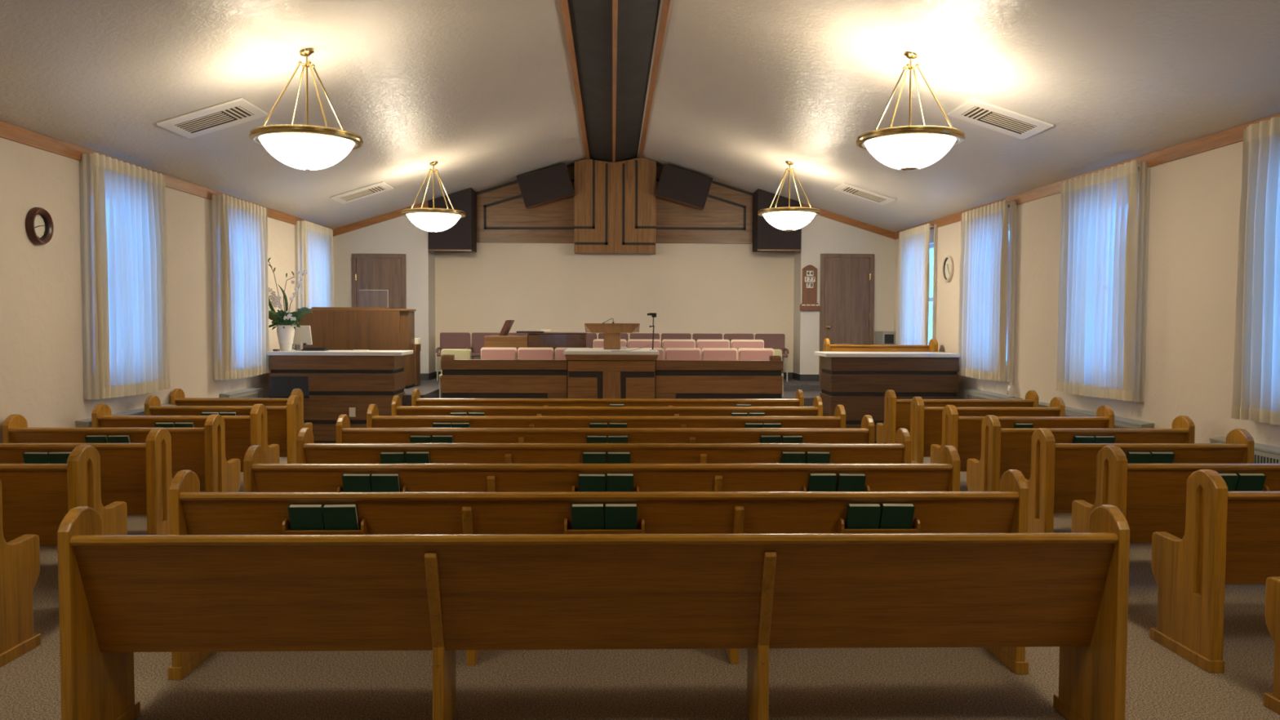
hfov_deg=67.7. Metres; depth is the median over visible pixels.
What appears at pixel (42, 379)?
wall
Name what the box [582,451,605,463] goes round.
hymnal
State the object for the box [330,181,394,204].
ceiling vent
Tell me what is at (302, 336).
computer monitor
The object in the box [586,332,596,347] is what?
chair
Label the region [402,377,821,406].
floor
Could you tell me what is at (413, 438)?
hymnal
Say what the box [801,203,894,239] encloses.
trim
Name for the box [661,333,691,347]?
chair
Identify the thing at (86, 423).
radiator
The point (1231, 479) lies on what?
hymnal
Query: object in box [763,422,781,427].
hymnal
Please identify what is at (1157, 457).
hymnal
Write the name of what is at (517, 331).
folder
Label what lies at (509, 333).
chair
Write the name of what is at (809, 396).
floor
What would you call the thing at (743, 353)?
chair
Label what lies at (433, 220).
pendant lamp
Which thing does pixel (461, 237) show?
speaker
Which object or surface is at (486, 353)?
chair
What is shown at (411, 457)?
hymnal
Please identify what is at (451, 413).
hymnal
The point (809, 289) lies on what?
hymn board
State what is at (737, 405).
hymnal
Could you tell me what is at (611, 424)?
hymnal
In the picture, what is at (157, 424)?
hymnal
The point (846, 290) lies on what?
door
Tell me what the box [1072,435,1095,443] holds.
hymnal
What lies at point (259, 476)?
pew
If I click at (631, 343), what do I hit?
chair
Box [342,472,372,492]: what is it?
hymnal
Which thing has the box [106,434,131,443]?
hymnal
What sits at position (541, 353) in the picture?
chair
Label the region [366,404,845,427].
pew
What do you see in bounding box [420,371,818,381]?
baseboard
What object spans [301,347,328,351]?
keyboard
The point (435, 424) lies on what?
hymnal
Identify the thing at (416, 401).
pew
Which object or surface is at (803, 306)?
tray
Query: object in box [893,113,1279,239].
trim
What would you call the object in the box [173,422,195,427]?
hymnal
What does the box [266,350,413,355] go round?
countertop
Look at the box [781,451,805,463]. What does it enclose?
hymnal
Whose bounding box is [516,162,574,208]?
speaker
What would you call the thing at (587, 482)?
hymnal
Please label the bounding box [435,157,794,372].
wall
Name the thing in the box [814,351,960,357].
countertop
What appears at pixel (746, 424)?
hymnal
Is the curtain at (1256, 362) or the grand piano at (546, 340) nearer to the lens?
the curtain at (1256, 362)
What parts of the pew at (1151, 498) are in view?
panel, backrest, rail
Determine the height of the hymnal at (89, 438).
0.206 m
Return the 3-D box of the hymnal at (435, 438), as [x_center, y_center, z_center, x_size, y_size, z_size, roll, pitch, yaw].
[-1.494,0.667,7.242,0.153,0.204,0.104,0,2,-2]
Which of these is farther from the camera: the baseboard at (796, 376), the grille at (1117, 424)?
the baseboard at (796, 376)
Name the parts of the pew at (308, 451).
panel, rail, backrest, panel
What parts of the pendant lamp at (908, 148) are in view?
rod, rod, stem, lamp shade, rod, rod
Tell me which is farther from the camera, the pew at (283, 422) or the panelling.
the panelling
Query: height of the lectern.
0.346 m
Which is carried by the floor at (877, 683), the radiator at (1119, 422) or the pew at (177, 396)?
the pew at (177, 396)
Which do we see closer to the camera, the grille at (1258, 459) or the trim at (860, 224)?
the grille at (1258, 459)
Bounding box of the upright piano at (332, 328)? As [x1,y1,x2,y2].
[297,306,420,386]
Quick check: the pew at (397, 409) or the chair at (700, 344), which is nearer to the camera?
the pew at (397, 409)
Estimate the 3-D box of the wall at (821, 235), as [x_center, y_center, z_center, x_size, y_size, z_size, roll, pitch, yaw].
[3.446,-1.095,16.174,1.570,3.072,0.600,0,2,-2]
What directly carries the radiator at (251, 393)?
attached to the wall at (42, 379)
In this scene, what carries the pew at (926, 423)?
on the floor at (877, 683)
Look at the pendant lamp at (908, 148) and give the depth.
7.54 m
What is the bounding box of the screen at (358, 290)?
[358,289,388,307]
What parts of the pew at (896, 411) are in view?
panel, backrest, rail, panel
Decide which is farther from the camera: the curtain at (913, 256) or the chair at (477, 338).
the chair at (477, 338)
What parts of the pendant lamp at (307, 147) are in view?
rod, rod, lamp shade, stem, rod, rod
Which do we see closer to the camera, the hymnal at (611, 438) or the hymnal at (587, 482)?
the hymnal at (587, 482)
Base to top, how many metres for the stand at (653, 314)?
0.483 m
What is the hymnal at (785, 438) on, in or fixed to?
in the pew at (344, 433)
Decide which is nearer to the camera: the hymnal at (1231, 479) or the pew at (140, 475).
the hymnal at (1231, 479)
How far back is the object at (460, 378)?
12.02 m
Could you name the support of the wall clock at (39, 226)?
attached to the wall at (42, 379)
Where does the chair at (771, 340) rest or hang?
on the floor at (428, 388)
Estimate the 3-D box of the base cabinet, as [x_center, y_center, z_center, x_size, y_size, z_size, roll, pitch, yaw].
[4.076,-0.050,15.671,0.325,0.830,0.488,0,2,-2]
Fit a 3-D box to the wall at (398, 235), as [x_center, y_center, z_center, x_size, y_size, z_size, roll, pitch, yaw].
[-4.255,-1.108,15.952,1.540,3.054,0.600,0,2,-2]
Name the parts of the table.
cornice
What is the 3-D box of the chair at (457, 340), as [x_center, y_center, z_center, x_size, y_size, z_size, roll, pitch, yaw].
[-3.076,-0.060,15.709,0.517,0.790,0.478,0,2,-2]
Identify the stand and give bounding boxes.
[267,376,310,398]
[623,312,656,351]
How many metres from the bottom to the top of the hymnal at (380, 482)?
0.204 m
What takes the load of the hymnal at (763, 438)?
in the pew at (344, 433)
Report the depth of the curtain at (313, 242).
14.10 m
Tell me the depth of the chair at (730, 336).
16.01 m
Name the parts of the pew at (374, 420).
panel, rail, backrest, panel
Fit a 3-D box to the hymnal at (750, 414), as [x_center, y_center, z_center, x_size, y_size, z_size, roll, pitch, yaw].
[1.111,0.600,9.116,0.154,0.204,0.104,0,2,-2]
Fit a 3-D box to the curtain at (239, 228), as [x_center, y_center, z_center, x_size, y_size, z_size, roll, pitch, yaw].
[-4.811,-0.853,11.561,0.174,2.125,1.416,0,2,-2]
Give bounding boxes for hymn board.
[800,264,819,310]
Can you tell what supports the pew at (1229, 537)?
on the floor at (877, 683)
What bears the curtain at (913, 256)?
hanging from the wall at (1195, 200)
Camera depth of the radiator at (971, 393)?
11.83 m
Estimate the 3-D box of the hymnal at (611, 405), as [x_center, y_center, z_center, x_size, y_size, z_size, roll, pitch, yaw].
[-0.244,0.558,9.977,0.155,0.206,0.104,0,2,-2]
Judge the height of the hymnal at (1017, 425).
0.204 m
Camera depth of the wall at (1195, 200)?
8.02 m
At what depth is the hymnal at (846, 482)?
5.49 m
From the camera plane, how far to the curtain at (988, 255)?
11.57 m
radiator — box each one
[75,404,177,427]
[219,386,262,398]
[964,388,1022,399]
[1038,401,1154,428]
[1208,436,1279,463]
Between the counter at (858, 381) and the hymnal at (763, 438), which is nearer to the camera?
the hymnal at (763, 438)
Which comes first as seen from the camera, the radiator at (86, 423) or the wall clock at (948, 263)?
the radiator at (86, 423)
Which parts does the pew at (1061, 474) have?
panel, backrest, rail, panel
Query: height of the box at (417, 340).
0.089 m
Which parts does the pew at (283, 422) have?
panel, rail, backrest, panel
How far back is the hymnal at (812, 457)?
6.38 m
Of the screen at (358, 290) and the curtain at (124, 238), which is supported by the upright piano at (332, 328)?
the screen at (358, 290)
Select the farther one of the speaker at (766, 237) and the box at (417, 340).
the speaker at (766, 237)
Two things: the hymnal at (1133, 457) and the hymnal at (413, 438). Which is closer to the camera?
the hymnal at (1133, 457)
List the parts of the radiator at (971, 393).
casing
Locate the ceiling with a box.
[0,0,1279,232]
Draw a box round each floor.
[0,457,1279,719]
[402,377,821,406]
[440,391,821,405]
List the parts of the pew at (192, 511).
panel, rail, backrest, panel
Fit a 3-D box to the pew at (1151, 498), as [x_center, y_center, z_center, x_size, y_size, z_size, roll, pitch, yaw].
[3.462,0.990,5.812,1.453,0.975,0.544,0,2,-2]
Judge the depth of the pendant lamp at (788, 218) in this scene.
12.83 m
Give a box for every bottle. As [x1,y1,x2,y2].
[1007,378,1014,396]
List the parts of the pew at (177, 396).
panel, rail, backrest, panel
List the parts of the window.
frame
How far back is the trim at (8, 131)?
8.04 m
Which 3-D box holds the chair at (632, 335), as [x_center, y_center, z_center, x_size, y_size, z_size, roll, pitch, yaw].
[0.085,-0.051,15.800,0.517,0.790,0.478,0,2,-2]
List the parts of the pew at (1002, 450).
panel, backrest, rail, panel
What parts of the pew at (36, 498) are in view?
rail, backrest, panel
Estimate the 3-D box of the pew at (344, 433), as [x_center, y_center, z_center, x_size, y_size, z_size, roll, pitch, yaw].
[-0.256,0.904,7.505,4.110,0.975,0.544,0,2,-2]
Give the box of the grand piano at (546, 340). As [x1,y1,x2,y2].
[484,320,587,357]
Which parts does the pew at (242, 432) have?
panel, rail, backrest, panel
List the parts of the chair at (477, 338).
seat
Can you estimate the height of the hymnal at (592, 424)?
0.205 m
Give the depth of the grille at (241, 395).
11.67 m
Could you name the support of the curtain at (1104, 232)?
hanging from the wall at (1195, 200)
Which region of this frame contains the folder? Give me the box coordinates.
[516,331,544,333]
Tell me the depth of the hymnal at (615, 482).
5.45 m
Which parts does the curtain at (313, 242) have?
panel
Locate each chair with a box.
[435,332,471,381]
[439,348,471,398]
[468,332,500,359]
[480,347,516,359]
[507,332,527,334]
[517,347,554,359]
[554,347,568,359]
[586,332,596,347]
[592,338,626,347]
[598,333,628,348]
[627,339,661,348]
[629,333,659,339]
[629,347,664,359]
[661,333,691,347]
[662,339,695,359]
[665,347,701,359]
[692,333,722,347]
[696,339,729,350]
[701,347,737,359]
[723,333,753,348]
[730,339,764,359]
[737,348,773,359]
[755,333,789,382]
[773,349,783,396]
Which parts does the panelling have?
panel, panel, panel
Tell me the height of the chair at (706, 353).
0.825 m
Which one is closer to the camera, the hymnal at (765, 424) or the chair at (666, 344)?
the hymnal at (765, 424)
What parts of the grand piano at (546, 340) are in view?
lid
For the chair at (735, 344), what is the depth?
14.61 m
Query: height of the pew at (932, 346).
0.975 m
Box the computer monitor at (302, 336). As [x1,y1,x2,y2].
[292,325,312,351]
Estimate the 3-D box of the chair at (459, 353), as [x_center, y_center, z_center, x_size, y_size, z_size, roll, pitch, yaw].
[-2.628,0.249,13.522,0.432,0.800,0.338,0,2,-2]
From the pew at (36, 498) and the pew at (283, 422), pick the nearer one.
the pew at (36, 498)
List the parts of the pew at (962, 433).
panel, backrest, rail, panel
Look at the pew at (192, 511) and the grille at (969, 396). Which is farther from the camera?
the grille at (969, 396)
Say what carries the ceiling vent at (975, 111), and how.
in the ceiling
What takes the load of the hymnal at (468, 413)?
in the pew at (397, 409)
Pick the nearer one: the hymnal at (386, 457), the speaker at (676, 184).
the hymnal at (386, 457)
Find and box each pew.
[0,427,173,534]
[0,444,127,546]
[0,479,40,667]
[2,413,240,492]
[57,504,1129,719]
[91,403,279,471]
[144,395,301,463]
[168,469,1028,679]
[170,388,312,431]
[243,445,960,492]
[296,427,911,463]
[335,414,874,443]
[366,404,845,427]
[391,395,822,416]
[411,388,804,406]
[823,338,937,351]
[875,390,1038,443]
[909,396,1065,463]
[930,404,1114,471]
[966,415,1195,491]
[1025,428,1254,533]
[1071,445,1279,542]
[1150,469,1279,673]
[1263,576,1279,715]
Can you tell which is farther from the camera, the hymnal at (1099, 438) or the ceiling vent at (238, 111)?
the ceiling vent at (238, 111)
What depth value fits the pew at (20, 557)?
4.80 m
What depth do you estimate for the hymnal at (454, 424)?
8.10 m
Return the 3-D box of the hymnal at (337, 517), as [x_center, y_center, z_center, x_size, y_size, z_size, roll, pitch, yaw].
[-1.420,0.782,4.545,0.155,0.206,0.104,0,2,-2]
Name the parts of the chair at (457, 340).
leg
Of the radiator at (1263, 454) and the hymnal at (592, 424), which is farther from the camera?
the hymnal at (592, 424)
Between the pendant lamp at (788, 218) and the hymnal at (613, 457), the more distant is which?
the pendant lamp at (788, 218)
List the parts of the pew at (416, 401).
panel, rail, backrest, panel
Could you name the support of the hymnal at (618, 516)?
in the pew at (192, 511)
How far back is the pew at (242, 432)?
8.07 m
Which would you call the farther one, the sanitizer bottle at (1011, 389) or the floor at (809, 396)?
the floor at (809, 396)
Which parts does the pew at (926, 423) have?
panel, backrest, rail, panel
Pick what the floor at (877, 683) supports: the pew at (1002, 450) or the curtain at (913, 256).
the pew at (1002, 450)
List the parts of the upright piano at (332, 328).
panel, cabinet lid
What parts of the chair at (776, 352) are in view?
leg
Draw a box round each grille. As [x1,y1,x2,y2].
[235,393,260,398]
[884,334,893,343]
[967,394,988,399]
[1065,414,1128,428]
[1253,454,1279,463]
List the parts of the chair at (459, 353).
leg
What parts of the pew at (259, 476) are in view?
panel, rail, backrest, panel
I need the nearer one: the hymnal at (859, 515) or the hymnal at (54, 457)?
the hymnal at (859, 515)
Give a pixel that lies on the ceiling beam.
(611, 42)
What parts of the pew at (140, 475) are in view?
rail, backrest, panel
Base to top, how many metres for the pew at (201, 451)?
0.975 m
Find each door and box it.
[351,253,406,309]
[818,253,874,381]
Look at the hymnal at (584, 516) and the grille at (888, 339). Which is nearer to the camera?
the hymnal at (584, 516)
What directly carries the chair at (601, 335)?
on the floor at (428, 388)
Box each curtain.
[79,152,170,399]
[210,193,269,380]
[294,220,333,349]
[895,223,937,345]
[957,200,1017,382]
[1056,160,1150,402]
[1231,116,1279,425]
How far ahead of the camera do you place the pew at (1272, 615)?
4.20 m
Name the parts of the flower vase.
stem, stem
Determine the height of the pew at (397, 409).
0.975 m
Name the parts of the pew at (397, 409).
panel, rail, backrest, panel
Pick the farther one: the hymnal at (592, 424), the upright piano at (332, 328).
the upright piano at (332, 328)
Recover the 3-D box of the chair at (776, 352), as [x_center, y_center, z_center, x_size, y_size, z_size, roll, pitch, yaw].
[1.890,0.247,14.002,0.432,0.800,0.338,0,2,-2]
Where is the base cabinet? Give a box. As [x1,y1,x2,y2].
[874,331,895,345]
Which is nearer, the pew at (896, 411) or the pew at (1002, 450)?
the pew at (1002, 450)
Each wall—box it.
[0,137,333,443]
[333,201,435,373]
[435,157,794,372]
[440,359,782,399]
[792,215,895,374]
[893,141,1279,447]
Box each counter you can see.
[266,350,413,443]
[814,351,960,443]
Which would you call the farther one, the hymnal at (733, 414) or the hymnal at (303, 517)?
the hymnal at (733, 414)
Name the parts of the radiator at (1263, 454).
casing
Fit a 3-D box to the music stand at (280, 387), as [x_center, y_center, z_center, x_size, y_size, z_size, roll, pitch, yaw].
[-4.265,0.696,11.701,0.490,0.994,0.373,0,2,-2]
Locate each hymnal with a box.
[22,451,48,463]
[46,451,71,463]
[84,434,107,443]
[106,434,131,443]
[154,422,174,427]
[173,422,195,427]
[200,411,218,415]
[218,411,236,415]
[288,503,325,530]
[322,503,359,530]
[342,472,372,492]
[370,472,400,492]
[380,451,405,463]
[404,451,430,463]
[409,435,431,443]
[431,435,453,443]
[432,422,451,427]
[449,412,466,415]
[450,422,470,427]
[467,412,484,415]
[571,502,604,529]
[578,473,605,491]
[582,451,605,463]
[586,435,606,443]
[589,422,607,427]
[604,502,637,529]
[606,472,633,491]
[607,451,630,463]
[608,422,626,427]
[608,435,627,443]
[609,404,624,406]
[731,412,747,416]
[736,404,751,406]
[744,422,763,427]
[748,412,764,416]
[760,435,781,443]
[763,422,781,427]
[781,435,803,443]
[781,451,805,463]
[805,451,830,463]
[807,472,836,491]
[835,472,866,491]
[844,502,880,528]
[878,502,915,528]
[1013,422,1033,428]
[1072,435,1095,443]
[1093,435,1115,443]
[1125,451,1151,463]
[1149,451,1174,463]
[1217,472,1239,491]
[1234,472,1266,491]
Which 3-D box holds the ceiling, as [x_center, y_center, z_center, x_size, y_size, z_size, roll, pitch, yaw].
[-0.064,-2.464,4.651,9.860,1.806,23.900,0,2,-2]
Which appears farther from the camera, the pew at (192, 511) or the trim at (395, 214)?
the trim at (395, 214)
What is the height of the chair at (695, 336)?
0.790 m
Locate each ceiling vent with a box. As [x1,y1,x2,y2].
[156,97,268,138]
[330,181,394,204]
[833,182,895,205]
[946,97,1053,139]
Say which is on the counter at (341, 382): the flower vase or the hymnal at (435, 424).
the flower vase
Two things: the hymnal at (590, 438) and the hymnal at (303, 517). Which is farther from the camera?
the hymnal at (590, 438)
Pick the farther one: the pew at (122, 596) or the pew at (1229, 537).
the pew at (1229, 537)
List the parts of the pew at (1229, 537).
panel, backrest, rail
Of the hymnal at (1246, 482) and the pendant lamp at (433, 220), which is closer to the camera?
the hymnal at (1246, 482)
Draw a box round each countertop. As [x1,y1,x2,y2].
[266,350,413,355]
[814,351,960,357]
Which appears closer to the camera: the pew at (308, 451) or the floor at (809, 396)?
the pew at (308, 451)
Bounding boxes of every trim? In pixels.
[0,120,334,236]
[333,200,427,235]
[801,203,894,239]
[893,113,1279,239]
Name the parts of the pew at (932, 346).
panel, rail, backrest, panel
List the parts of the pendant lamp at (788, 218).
rod, rod, stem, lamp shade, rod, rod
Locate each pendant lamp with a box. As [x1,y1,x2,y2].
[248,48,363,170]
[400,160,466,232]
[757,160,821,231]
[855,51,965,171]
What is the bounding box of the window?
[928,244,933,302]
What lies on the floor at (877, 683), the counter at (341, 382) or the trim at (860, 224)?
the counter at (341, 382)
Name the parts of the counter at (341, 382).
blank plate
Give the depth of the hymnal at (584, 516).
4.55 m
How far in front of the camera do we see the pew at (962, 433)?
8.28 m
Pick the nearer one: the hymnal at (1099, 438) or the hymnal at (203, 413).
the hymnal at (1099, 438)
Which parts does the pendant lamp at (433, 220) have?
rod, rod, stem, lamp shade, rod, rod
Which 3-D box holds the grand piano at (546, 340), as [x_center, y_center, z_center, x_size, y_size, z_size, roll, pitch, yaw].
[-1.567,-0.064,14.632,1.505,1.100,1.019,0,2,-2]
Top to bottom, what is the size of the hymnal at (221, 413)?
0.204 m
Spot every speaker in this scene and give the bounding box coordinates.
[428,187,476,252]
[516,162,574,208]
[654,163,712,210]
[752,188,801,252]
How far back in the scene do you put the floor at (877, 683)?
4.51 m
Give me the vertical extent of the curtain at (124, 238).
2.125 m
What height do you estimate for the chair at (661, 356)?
0.825 m
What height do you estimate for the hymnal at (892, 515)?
0.205 m
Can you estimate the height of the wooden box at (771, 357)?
0.062 m
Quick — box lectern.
[584,323,639,349]
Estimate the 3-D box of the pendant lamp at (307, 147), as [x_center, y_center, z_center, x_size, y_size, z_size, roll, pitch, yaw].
[-2.635,-1.981,7.551,0.855,0.954,0.855,-2,3,-39]
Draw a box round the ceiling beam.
[560,0,670,163]
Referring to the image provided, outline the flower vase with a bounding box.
[267,257,312,351]
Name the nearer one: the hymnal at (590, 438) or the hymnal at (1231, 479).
the hymnal at (1231, 479)
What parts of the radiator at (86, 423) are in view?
casing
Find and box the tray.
[800,302,819,310]
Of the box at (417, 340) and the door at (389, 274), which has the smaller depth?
the box at (417, 340)
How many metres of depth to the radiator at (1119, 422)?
8.67 m
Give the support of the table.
on the floor at (877, 683)
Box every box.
[414,337,420,344]
[441,354,454,359]
[768,355,781,360]
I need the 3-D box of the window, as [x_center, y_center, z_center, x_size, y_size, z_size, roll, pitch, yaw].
[4.380,-0.901,14.517,0.198,1.696,1.040,0,2,-2]
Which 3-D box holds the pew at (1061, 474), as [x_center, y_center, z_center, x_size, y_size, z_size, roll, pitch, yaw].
[3.436,0.952,6.711,1.453,0.975,0.544,0,2,-2]
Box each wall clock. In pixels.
[25,207,53,244]
[942,255,953,282]
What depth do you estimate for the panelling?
16.18 m
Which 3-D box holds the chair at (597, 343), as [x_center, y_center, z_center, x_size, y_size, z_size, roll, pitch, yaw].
[-0.458,0.095,14.409,0.512,0.810,0.438,0,2,-2]
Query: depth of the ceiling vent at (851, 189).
13.48 m
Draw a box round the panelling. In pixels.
[476,157,752,253]
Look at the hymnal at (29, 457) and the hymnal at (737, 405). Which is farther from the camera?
the hymnal at (737, 405)
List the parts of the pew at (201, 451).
panel, rail, backrest, panel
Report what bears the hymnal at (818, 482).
in the pew at (259, 476)
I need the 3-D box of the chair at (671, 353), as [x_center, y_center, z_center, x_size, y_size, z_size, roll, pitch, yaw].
[0.621,0.250,13.505,0.514,0.825,0.438,0,2,-2]
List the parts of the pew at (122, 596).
panel, rail, backrest, panel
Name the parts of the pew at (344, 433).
panel, rail, backrest, panel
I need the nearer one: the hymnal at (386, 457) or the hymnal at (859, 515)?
the hymnal at (859, 515)
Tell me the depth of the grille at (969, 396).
11.96 m
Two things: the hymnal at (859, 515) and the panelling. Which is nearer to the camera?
the hymnal at (859, 515)
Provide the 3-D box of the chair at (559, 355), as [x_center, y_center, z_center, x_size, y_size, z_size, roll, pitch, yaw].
[-0.958,0.246,13.459,0.514,0.825,0.438,0,2,-2]

